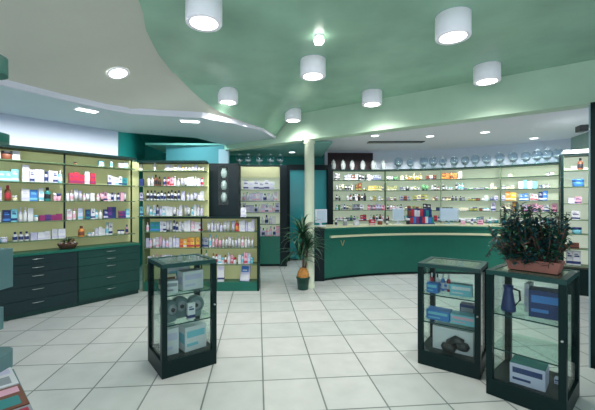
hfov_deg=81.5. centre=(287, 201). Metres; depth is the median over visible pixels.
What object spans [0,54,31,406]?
stand
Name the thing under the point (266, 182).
box
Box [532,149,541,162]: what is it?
glass jar
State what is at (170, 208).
box
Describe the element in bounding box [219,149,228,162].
wall pier
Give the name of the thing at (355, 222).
box
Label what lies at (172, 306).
device
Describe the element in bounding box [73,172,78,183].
box
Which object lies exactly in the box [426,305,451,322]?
carton
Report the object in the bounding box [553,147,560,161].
glass jar
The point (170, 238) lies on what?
box
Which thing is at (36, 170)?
box
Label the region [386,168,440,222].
bay
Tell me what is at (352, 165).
jar
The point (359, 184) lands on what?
box
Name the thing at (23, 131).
wall
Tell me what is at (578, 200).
box
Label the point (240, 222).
box
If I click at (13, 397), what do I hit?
magazine
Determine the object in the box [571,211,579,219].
box
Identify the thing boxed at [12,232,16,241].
bottle
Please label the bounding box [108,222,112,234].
box
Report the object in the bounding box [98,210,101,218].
bottle
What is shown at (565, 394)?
display case
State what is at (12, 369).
shelf
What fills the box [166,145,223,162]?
wall niche
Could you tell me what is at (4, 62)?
tray
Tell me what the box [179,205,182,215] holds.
box
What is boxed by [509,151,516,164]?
glass jar
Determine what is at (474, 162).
glass jar
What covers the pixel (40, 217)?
box
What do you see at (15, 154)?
box
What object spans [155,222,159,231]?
box
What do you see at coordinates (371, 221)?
box
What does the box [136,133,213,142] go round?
ceiling
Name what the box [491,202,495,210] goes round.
box
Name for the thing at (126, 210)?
box
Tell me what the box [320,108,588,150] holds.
ceiling
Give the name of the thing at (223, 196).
vase
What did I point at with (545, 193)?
box
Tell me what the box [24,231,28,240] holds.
bottle
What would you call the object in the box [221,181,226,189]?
vase
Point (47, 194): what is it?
bottle
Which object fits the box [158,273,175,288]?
carton
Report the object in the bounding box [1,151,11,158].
jar
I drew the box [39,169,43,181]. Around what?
box
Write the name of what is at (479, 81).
diffuser
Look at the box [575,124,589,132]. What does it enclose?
wall speaker
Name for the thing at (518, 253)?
planter
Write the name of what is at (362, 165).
jar
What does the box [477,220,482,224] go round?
box
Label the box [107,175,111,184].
box
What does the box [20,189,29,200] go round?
box
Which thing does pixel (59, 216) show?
box
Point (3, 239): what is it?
jar
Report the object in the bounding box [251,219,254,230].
box
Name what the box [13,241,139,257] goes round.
countertop
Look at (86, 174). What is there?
box
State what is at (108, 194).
box
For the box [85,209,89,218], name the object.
box
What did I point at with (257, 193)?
box
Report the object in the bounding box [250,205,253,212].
box
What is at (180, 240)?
box
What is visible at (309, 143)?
pillar
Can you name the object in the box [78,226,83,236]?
bottle
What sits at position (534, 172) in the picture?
bay
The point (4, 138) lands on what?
tray
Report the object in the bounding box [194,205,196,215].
box
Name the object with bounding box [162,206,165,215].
box
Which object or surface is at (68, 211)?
box
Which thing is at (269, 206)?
box
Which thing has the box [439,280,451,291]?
carton
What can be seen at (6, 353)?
tray
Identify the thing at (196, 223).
box
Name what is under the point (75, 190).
tube
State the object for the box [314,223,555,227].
countertop
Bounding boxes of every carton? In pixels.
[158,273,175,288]
[159,322,178,355]
[167,266,189,278]
[167,279,177,293]
[177,268,202,290]
[179,319,205,351]
[217,265,224,281]
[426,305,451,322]
[427,281,440,293]
[433,320,473,356]
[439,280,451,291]
[450,282,472,297]
[450,310,473,326]
[460,301,473,312]
[510,354,548,391]
[524,281,533,311]
[529,286,557,320]
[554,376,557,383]
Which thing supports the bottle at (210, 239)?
on the shelving at (232, 282)
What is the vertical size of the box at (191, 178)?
0.158 m
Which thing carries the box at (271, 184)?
on the bay at (277, 174)
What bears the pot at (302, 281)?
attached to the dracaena
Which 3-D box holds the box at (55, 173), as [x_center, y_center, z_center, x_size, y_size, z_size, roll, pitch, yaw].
[-3.317,-0.355,4.908,0.035,0.170,0.062,0,0,39]
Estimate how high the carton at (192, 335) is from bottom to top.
0.220 m
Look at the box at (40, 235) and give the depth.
4.75 m
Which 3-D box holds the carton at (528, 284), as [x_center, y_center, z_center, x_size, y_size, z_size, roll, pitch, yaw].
[1.918,0.750,2.746,0.142,0.220,0.032,0,0,-42]
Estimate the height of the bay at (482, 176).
2.335 m
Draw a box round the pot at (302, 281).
[296,276,309,290]
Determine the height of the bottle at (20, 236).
0.125 m
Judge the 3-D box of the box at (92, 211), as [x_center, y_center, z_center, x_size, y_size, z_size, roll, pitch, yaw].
[-2.992,0.181,5.285,0.032,0.158,0.056,0,0,39]
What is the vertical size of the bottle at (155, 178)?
0.192 m
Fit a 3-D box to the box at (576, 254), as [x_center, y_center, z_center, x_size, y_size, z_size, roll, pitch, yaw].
[4.703,0.912,5.621,0.100,0.235,0.056,0,0,32]
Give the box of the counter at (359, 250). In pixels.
[314,223,558,280]
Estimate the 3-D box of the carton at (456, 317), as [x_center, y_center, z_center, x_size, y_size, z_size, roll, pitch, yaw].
[1.595,1.058,3.130,0.202,0.085,0.132,0,0,37]
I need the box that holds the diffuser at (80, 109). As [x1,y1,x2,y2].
[75,108,96,112]
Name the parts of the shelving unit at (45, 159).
shelf, shelf, shelf, shelf, shelf, panel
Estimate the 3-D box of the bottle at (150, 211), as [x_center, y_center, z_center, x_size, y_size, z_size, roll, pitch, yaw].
[-2.327,0.159,5.859,0.051,0.152,0.051,0,0,-1]
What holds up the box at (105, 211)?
on the shelving unit at (86, 162)
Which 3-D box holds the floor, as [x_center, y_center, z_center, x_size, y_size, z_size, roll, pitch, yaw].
[-0.297,1.525,3.896,18.000,0.050,16.000,0,0,-5]
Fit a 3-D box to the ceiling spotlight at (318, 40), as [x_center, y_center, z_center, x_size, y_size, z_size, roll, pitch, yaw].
[0.289,-1.508,3.221,0.100,0.085,0.100,0,0,0]
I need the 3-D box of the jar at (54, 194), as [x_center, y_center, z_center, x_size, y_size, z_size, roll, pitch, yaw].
[-3.310,-0.069,4.897,0.046,0.108,0.046,0,0,39]
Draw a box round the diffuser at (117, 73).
[109,69,126,77]
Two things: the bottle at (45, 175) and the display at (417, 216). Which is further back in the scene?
the display at (417, 216)
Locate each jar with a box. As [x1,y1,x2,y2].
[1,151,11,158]
[1,237,6,241]
[53,193,56,200]
[57,193,60,200]
[331,160,335,168]
[341,160,345,168]
[350,160,354,168]
[360,160,364,168]
[371,160,375,168]
[377,219,382,224]
[381,160,385,168]
[471,154,478,166]
[496,152,503,165]
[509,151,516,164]
[522,150,529,163]
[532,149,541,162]
[543,148,551,162]
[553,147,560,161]
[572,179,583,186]
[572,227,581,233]
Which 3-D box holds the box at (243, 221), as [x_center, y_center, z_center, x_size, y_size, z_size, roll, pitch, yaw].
[-0.758,0.404,5.882,0.048,0.192,0.028,0,0,-1]
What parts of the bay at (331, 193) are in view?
post, shelf, shelf, panel, panel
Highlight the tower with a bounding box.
[209,163,240,216]
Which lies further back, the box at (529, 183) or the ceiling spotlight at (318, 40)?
the box at (529, 183)
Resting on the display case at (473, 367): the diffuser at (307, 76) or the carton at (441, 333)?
the carton at (441, 333)
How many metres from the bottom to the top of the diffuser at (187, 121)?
0.004 m
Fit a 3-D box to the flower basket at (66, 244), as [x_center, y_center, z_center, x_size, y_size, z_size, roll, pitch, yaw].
[-3.171,0.573,4.964,0.260,0.194,0.262,0,0,39]
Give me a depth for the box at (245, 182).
8.08 m
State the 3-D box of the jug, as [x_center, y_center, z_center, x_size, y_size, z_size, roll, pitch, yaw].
[1.756,0.755,2.728,0.126,0.210,0.104,0,0,15]
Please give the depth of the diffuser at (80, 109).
4.40 m
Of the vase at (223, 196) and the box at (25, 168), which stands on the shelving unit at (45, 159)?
the box at (25, 168)
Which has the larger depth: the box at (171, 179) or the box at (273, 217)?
the box at (273, 217)
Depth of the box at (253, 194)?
8.07 m
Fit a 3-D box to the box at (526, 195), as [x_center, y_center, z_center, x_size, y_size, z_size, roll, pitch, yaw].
[5.276,-0.113,7.641,0.082,0.156,0.046,0,0,42]
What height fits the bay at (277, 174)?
2.365 m
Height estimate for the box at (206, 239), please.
0.170 m
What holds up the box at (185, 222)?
on the shelving at (232, 282)
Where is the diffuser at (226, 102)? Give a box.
[220,101,234,104]
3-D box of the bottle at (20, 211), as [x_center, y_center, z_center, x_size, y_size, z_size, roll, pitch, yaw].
[-3.569,0.164,4.599,0.044,0.192,0.044,0,0,39]
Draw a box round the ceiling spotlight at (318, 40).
[314,34,323,44]
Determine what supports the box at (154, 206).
on the bay at (160, 171)
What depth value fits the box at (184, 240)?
5.86 m
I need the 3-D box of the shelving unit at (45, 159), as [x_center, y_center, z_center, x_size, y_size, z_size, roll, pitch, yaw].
[-3.675,-0.033,4.509,0.260,1.405,1.334,0,0,39]
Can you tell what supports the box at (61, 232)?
on the shelving unit at (45, 159)
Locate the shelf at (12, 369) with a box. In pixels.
[12,369,31,406]
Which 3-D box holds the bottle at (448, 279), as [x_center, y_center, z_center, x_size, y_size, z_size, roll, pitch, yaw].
[1.515,0.766,3.254,0.036,0.158,0.036,0,0,37]
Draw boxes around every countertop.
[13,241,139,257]
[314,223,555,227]
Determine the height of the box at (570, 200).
0.095 m
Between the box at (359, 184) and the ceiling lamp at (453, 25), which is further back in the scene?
the box at (359, 184)
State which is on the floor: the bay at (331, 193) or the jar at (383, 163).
the bay at (331, 193)
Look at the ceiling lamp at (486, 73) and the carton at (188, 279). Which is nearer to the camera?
the carton at (188, 279)
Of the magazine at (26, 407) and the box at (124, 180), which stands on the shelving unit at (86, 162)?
the box at (124, 180)
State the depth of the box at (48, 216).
4.82 m
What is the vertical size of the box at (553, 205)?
0.180 m
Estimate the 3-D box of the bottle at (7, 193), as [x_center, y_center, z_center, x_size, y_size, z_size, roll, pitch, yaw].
[-3.658,-0.117,4.501,0.067,0.203,0.067,0,0,39]
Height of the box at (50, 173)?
0.170 m
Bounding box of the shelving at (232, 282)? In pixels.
[142,216,259,290]
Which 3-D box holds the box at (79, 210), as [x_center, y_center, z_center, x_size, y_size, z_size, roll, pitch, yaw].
[-3.111,0.175,5.158,0.038,0.170,0.067,0,0,39]
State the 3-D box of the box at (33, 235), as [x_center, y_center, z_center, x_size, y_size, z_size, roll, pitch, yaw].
[-3.480,0.468,4.719,0.043,0.104,0.076,0,0,39]
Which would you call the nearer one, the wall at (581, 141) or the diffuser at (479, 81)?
the diffuser at (479, 81)
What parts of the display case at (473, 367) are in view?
post, post, frame, glass, post, post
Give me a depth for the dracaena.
5.85 m
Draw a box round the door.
[287,165,331,260]
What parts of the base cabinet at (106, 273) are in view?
drawer, drawer, drawer, drawer, drawer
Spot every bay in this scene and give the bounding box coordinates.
[137,160,208,216]
[241,165,286,265]
[326,169,385,224]
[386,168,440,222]
[441,166,499,223]
[500,162,558,224]
[559,149,588,295]
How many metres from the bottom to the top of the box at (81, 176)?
0.142 m
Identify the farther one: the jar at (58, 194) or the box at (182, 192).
the box at (182, 192)
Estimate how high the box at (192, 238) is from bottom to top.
0.170 m
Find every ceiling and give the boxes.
[0,0,331,156]
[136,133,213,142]
[139,0,594,112]
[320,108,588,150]
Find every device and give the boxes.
[159,299,177,322]
[172,296,187,318]
[187,294,203,315]
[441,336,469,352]
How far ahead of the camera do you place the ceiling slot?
7.70 m
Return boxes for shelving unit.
[0,145,66,251]
[61,151,135,245]
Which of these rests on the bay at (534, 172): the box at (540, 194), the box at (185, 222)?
the box at (540, 194)
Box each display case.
[148,253,216,379]
[418,257,487,379]
[486,262,579,409]
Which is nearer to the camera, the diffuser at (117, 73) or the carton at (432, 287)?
the carton at (432, 287)
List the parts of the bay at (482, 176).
panel, shelf, shelf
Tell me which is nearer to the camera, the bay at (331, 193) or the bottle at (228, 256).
the bottle at (228, 256)
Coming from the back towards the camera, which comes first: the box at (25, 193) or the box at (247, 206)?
the box at (247, 206)
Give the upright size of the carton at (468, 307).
0.150 m
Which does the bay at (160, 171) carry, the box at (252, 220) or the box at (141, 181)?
the box at (141, 181)
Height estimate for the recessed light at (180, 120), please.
0.012 m
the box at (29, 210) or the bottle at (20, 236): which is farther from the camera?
the box at (29, 210)
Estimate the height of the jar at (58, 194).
0.108 m
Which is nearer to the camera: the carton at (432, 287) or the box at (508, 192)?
the carton at (432, 287)
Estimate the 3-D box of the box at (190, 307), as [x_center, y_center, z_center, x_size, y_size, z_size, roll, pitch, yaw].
[-0.884,0.990,3.138,0.071,0.147,0.040,0,0,-36]
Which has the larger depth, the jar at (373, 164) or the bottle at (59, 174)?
the jar at (373, 164)
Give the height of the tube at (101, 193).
0.135 m
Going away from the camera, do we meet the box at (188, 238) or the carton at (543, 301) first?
the carton at (543, 301)
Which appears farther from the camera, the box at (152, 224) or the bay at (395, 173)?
the bay at (395, 173)
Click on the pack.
(245, 269)
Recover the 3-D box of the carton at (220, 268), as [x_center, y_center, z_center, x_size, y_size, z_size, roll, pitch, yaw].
[-1.141,1.200,5.876,0.112,0.300,0.083,0,0,-6]
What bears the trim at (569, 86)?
attached to the ceiling
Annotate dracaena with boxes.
[275,214,330,290]
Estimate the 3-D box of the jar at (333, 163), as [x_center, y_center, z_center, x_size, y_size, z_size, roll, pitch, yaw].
[1.174,-0.966,8.918,0.132,0.260,0.132,0,0,0]
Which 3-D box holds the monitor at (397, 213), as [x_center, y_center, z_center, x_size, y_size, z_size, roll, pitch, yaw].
[2.349,0.302,7.384,0.250,0.340,0.120,0,0,-8]
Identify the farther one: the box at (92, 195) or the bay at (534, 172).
the bay at (534, 172)
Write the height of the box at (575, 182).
0.122 m
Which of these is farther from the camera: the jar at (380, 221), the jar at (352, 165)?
the jar at (352, 165)
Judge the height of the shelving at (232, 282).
1.245 m
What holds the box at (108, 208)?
on the shelving unit at (86, 162)
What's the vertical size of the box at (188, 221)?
0.192 m
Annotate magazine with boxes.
[0,367,18,389]
[0,384,28,409]
[14,404,32,409]
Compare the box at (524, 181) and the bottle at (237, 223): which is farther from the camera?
the box at (524, 181)
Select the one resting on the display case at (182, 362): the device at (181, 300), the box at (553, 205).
the device at (181, 300)
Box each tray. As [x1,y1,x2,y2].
[0,54,8,79]
[0,132,9,144]
[0,347,12,371]
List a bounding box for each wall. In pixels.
[0,113,138,242]
[118,132,144,265]
[145,142,323,164]
[324,138,570,168]
[571,132,588,149]
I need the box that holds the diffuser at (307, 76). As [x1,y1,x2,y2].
[304,73,321,79]
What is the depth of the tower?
6.25 m
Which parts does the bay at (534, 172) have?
panel, panel, shelf, shelf, shelf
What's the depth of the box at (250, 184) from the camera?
8.08 m
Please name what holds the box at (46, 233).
on the shelving unit at (45, 159)
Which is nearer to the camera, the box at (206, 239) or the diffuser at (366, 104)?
the diffuser at (366, 104)
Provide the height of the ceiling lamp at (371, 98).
0.184 m
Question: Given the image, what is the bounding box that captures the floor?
[0,259,594,409]
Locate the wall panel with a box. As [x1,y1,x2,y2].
[328,153,372,168]
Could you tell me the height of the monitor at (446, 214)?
0.340 m
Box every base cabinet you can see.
[0,251,77,321]
[76,245,139,305]
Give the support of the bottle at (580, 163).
on the bay at (567, 158)
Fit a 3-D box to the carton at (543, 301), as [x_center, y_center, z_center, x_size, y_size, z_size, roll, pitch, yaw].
[1.942,0.760,2.600,0.202,0.200,0.162,0,0,40]
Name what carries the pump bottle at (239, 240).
on the shelving at (232, 282)
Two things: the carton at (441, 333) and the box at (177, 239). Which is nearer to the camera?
the carton at (441, 333)
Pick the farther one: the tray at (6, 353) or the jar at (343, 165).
the jar at (343, 165)
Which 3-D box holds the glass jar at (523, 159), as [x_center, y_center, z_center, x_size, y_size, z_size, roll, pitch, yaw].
[5.306,-0.995,7.696,0.202,0.318,0.202,0,0,0]
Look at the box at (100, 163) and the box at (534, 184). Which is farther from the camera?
the box at (534, 184)
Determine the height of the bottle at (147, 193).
0.170 m
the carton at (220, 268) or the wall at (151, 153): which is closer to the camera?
the carton at (220, 268)
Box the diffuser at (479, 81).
[477,79,497,84]
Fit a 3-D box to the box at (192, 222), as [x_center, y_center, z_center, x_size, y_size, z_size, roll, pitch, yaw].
[-1.616,0.415,5.863,0.055,0.170,0.032,0,0,-1]
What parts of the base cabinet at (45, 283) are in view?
drawer, drawer, drawer, drawer, drawer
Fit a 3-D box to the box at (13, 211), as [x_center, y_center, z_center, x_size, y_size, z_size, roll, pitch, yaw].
[-3.606,0.176,4.537,0.036,0.168,0.064,0,0,39]
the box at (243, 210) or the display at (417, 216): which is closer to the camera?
the box at (243, 210)
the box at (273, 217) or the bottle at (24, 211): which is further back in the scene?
the box at (273, 217)
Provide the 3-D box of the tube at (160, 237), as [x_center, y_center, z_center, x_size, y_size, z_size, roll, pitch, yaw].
[-2.168,0.677,5.866,0.040,0.192,0.036,0,0,-34]
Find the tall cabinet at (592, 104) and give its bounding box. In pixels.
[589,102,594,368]
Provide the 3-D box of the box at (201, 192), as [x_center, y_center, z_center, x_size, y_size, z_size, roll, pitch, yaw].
[-1.460,-0.105,5.869,0.058,0.156,0.033,0,0,-1]
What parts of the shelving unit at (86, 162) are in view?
shelf, shelf, panel, shelf, shelf, shelf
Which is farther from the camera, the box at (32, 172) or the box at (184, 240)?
the box at (184, 240)
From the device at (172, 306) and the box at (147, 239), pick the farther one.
the box at (147, 239)
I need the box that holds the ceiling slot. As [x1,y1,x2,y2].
[367,141,424,142]
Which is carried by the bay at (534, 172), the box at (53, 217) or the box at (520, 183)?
the box at (520, 183)
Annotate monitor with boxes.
[315,209,326,226]
[392,208,403,223]
[440,208,458,223]
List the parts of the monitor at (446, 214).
plate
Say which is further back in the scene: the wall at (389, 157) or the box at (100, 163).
the wall at (389, 157)
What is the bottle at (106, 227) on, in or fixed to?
on the shelving unit at (86, 162)
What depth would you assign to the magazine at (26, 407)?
1.28 m
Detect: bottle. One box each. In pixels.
[4,185,10,200]
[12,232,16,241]
[18,207,21,221]
[18,232,22,240]
[23,207,26,220]
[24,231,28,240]
[44,171,47,181]
[44,187,50,200]
[58,171,61,182]
[72,208,75,219]
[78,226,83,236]
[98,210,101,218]
[105,222,108,234]
[146,190,149,199]
[147,176,150,185]
[149,207,152,215]
[154,175,157,185]
[173,235,175,247]
[209,234,211,247]
[215,235,217,247]
[227,252,229,263]
[235,220,238,230]
[238,235,240,247]
[441,274,444,290]
[447,275,450,291]
[577,158,582,169]
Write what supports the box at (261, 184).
on the bay at (277, 174)
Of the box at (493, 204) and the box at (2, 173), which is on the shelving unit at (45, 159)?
the box at (2, 173)
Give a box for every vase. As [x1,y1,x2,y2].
[221,168,226,177]
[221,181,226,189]
[221,193,226,201]
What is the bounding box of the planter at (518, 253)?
[485,202,573,274]
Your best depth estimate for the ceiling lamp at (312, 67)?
3.67 m
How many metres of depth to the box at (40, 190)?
4.76 m
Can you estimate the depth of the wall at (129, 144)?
7.49 m
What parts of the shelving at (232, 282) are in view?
panel, shelf, shelf, panel, shelf, panel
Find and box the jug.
[501,284,520,312]
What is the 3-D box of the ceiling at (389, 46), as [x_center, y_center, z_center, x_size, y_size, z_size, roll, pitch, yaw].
[2.083,-1.574,2.061,6.934,0.048,7.922,0,0,0]
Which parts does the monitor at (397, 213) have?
plate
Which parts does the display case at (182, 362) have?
post, post, glass, frame, post, post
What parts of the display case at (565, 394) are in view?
post, post, frame, glass, post, post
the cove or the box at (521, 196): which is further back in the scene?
the box at (521, 196)
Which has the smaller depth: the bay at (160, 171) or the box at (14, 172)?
the box at (14, 172)
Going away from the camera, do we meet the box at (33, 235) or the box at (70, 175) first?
the box at (33, 235)
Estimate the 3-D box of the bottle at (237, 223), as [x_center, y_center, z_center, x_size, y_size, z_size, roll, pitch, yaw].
[-0.868,0.406,5.891,0.064,0.187,0.064,0,0,-1]
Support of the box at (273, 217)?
on the bay at (277, 174)
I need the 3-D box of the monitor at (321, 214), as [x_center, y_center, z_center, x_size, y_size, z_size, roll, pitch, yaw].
[0.635,0.307,6.706,0.270,0.330,0.120,0,0,-31]
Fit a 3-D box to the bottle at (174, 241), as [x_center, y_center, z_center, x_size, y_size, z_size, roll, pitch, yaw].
[-1.937,0.671,5.865,0.049,0.204,0.049,0,0,-1]
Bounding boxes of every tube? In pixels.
[74,189,77,200]
[78,191,81,200]
[100,192,103,200]
[146,205,148,215]
[159,236,161,247]
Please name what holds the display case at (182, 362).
on the floor
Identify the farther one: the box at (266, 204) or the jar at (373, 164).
the jar at (373, 164)
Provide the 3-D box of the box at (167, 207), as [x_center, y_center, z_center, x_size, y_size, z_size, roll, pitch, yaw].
[-2.044,0.152,5.858,0.053,0.166,0.030,0,0,-1]
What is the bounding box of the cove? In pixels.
[177,75,301,135]
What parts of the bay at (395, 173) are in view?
shelf, shelf, panel, panel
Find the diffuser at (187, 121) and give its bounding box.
[181,120,198,122]
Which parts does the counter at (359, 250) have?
panel, rail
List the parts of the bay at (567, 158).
post, panel, panel, panel, shelf, shelf, shelf, shelf, panel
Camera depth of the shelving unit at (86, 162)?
5.42 m
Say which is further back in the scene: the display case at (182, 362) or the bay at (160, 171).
the bay at (160, 171)
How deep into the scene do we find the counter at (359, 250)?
7.08 m
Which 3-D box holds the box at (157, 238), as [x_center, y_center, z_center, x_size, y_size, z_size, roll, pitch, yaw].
[-2.220,0.685,5.871,0.051,0.177,0.029,0,0,-1]
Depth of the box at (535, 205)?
7.50 m
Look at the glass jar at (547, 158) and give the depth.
7.39 m
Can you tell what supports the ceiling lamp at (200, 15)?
hanging from the ceiling at (389, 46)
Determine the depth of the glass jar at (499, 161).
7.98 m
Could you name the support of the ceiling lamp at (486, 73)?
hanging from the ceiling at (389, 46)
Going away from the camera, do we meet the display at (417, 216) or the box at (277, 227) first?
the display at (417, 216)
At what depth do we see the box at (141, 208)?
5.86 m
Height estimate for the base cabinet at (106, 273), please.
0.800 m
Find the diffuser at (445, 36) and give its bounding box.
[439,31,466,42]
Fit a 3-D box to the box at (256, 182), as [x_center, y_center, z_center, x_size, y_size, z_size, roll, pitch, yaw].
[-0.745,-0.404,8.112,0.121,0.228,0.068,0,0,-2]
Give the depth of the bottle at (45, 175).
4.80 m
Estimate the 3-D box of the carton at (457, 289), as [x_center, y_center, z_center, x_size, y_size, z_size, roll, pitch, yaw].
[1.573,0.795,3.134,0.182,0.100,0.102,0,0,31]
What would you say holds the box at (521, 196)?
on the bay at (534, 172)
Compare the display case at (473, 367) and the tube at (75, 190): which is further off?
the tube at (75, 190)
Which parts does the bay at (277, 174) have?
shelf, header panel, panel, panel, post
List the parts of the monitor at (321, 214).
plate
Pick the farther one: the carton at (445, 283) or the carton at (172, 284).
the carton at (445, 283)
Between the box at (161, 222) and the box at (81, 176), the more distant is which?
the box at (161, 222)
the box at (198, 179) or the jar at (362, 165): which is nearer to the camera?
the box at (198, 179)
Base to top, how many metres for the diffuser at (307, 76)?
0.008 m
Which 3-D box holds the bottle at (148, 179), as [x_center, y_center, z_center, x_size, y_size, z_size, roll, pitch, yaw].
[-2.363,-0.358,5.866,0.054,0.177,0.054,0,0,-1]
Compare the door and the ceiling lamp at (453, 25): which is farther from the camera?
the door
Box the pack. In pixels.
[240,265,250,280]
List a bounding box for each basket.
[57,237,77,248]
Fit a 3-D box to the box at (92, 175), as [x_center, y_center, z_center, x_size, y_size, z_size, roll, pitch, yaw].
[-2.998,-0.355,5.292,0.041,0.170,0.073,0,0,39]
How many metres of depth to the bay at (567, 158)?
5.70 m
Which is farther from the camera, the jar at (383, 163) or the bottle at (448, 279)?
the jar at (383, 163)
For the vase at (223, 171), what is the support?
on the tower
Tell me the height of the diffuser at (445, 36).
0.008 m
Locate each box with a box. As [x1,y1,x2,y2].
[0,171,4,180]
[2,210,10,221]
[5,171,10,180]
[10,209,16,221]
[11,169,18,180]
[12,151,19,159]
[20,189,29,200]
[22,165,29,181]
[27,208,32,220]
[29,170,34,181]
[30,190,37,200]
[30,232,36,239]
[34,169,38,181]
[37,232,43,239]
[38,188,43,200]
[38,215,44,220]
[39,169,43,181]
[43,231,49,238]
[45,214,50,220]
[48,171,52,182]
[51,215,56,219]
[51,229,57,238]
[53,171,57,182]
[56,214,61,219]
[58,228,65,238]
[66,209,71,219]
[68,173,73,182]
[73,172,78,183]
[77,208,82,218]
[79,174,83,183]
[84,172,89,183]
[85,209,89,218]
[90,173,95,183]
[90,193,94,200]
[90,209,94,218]
[98,161,103,165]
[98,227,101,235]
[103,209,107,218]
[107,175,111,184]
[107,193,110,200]
[107,207,111,217]
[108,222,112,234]
[112,207,115,217]
[118,163,123,167]
[120,192,123,200]
[122,178,126,184]
[125,209,129,217]
[139,179,143,185]
[140,207,143,215]
[146,238,149,247]
[150,222,154,231]
[153,205,155,215]
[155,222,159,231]
[156,237,158,247]
[160,221,163,230]
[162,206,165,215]
[166,206,168,215]
[169,207,172,215]
[169,237,172,247]
[170,178,173,185]
[176,238,179,247]
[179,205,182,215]
[179,239,182,247]
[181,191,184,199]
[183,239,186,247]
[184,221,186,230]
[186,302,194,319]
[187,220,190,231]
[187,237,190,247]
[190,177,193,185]
[191,221,194,230]
[191,237,194,247]
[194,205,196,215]
[195,222,198,230]
[196,237,199,247]
[197,178,200,185]
[200,191,203,199]
[204,237,208,247]
[230,255,233,263]
[239,221,241,230]
[241,208,245,216]
[242,220,244,230]
[243,180,248,189]
[244,252,247,263]
[246,205,249,212]
[248,182,253,189]
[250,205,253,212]
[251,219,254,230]
[252,193,255,200]
[254,180,258,189]
[256,192,259,200]
[259,182,263,189]
[261,204,264,212]
[264,180,268,189]
[265,203,267,212]
[268,205,271,212]
[269,182,274,189]
[272,216,275,223]
[274,191,276,200]
[275,203,278,212]
[276,226,279,235]
[353,220,358,224]
[358,183,361,190]
[369,219,374,224]
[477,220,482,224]
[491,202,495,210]
[506,191,509,199]
[510,193,516,199]
[518,181,522,188]
[519,194,523,199]
[523,180,526,188]
[524,193,528,199]
[527,181,531,188]
[532,181,537,187]
[532,203,537,211]
[538,192,542,199]
[543,191,547,199]
[543,205,549,211]
[551,203,556,211]
[566,250,572,264]
[568,198,574,203]
[570,242,578,248]
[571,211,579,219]
[573,250,580,265]
[574,197,581,203]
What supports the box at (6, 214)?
on the shelving unit at (45, 159)
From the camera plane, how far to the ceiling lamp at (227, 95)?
4.65 m
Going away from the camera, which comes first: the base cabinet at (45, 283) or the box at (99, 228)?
the base cabinet at (45, 283)
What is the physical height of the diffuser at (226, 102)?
0.008 m
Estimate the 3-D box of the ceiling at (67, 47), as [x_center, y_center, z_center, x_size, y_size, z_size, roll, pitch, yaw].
[-2.318,-1.400,3.700,6.436,0.440,11.200,0,0,0]
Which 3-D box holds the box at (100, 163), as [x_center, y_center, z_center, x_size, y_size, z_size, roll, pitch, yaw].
[-2.921,-0.597,5.389,0.043,0.094,0.076,0,0,39]
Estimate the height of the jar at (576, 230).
0.108 m
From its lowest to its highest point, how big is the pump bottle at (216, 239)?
0.216 m
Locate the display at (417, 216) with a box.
[407,209,434,223]
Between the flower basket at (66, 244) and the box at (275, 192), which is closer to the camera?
the flower basket at (66, 244)
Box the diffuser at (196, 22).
[190,16,217,29]
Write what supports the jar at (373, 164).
on the bay at (331, 193)
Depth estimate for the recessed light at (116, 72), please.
3.85 m
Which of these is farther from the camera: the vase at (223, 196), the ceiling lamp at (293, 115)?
the vase at (223, 196)
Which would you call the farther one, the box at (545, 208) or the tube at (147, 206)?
the box at (545, 208)
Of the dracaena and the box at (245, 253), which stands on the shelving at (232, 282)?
the box at (245, 253)
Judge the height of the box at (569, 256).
0.235 m
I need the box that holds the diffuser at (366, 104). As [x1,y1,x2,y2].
[365,103,378,106]
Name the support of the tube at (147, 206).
on the bay at (160, 171)
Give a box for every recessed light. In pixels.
[74,107,100,113]
[107,67,128,78]
[179,119,199,122]
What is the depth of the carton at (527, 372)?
2.57 m
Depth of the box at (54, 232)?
4.89 m
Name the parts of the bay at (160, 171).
panel, shelf, shelf, shelf, shelf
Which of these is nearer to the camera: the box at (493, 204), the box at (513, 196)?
the box at (513, 196)
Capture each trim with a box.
[0,80,275,138]
[224,59,594,150]
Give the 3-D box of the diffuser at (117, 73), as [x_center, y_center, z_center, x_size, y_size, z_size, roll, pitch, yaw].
[-1.902,-1.438,3.864,0.190,0.001,0.190,-20,-6,17]
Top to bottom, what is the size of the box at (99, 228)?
0.132 m
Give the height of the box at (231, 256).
0.152 m
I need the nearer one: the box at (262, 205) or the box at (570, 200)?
the box at (570, 200)
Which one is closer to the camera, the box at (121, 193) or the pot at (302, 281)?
the box at (121, 193)
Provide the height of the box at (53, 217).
0.078 m
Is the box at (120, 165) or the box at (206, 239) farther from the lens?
the box at (206, 239)
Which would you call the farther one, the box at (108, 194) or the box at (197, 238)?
the box at (197, 238)
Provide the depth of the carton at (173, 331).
3.09 m
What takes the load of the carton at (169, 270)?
on the display case at (182, 362)
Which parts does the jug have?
handle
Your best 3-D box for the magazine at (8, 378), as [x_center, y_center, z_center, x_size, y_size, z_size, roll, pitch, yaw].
[-1.265,0.774,1.485,0.200,0.012,0.140,0,0,44]
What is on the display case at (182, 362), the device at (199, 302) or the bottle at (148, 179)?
the device at (199, 302)
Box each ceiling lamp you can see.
[185,0,221,32]
[218,87,237,105]
[285,108,300,122]
[300,55,325,80]
[362,89,381,107]
[435,7,471,44]
[473,61,500,85]
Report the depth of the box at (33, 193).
4.70 m
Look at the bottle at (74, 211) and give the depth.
5.07 m
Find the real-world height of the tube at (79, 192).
0.156 m
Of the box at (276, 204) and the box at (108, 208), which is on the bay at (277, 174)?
the box at (276, 204)
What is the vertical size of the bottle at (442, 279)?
0.158 m
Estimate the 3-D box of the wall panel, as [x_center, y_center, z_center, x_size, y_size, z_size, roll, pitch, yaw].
[1.652,-1.065,9.134,1.206,0.470,0.030,0,0,-3]
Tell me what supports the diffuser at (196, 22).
attached to the ceiling lamp at (200, 15)
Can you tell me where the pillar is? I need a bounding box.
[304,139,314,288]

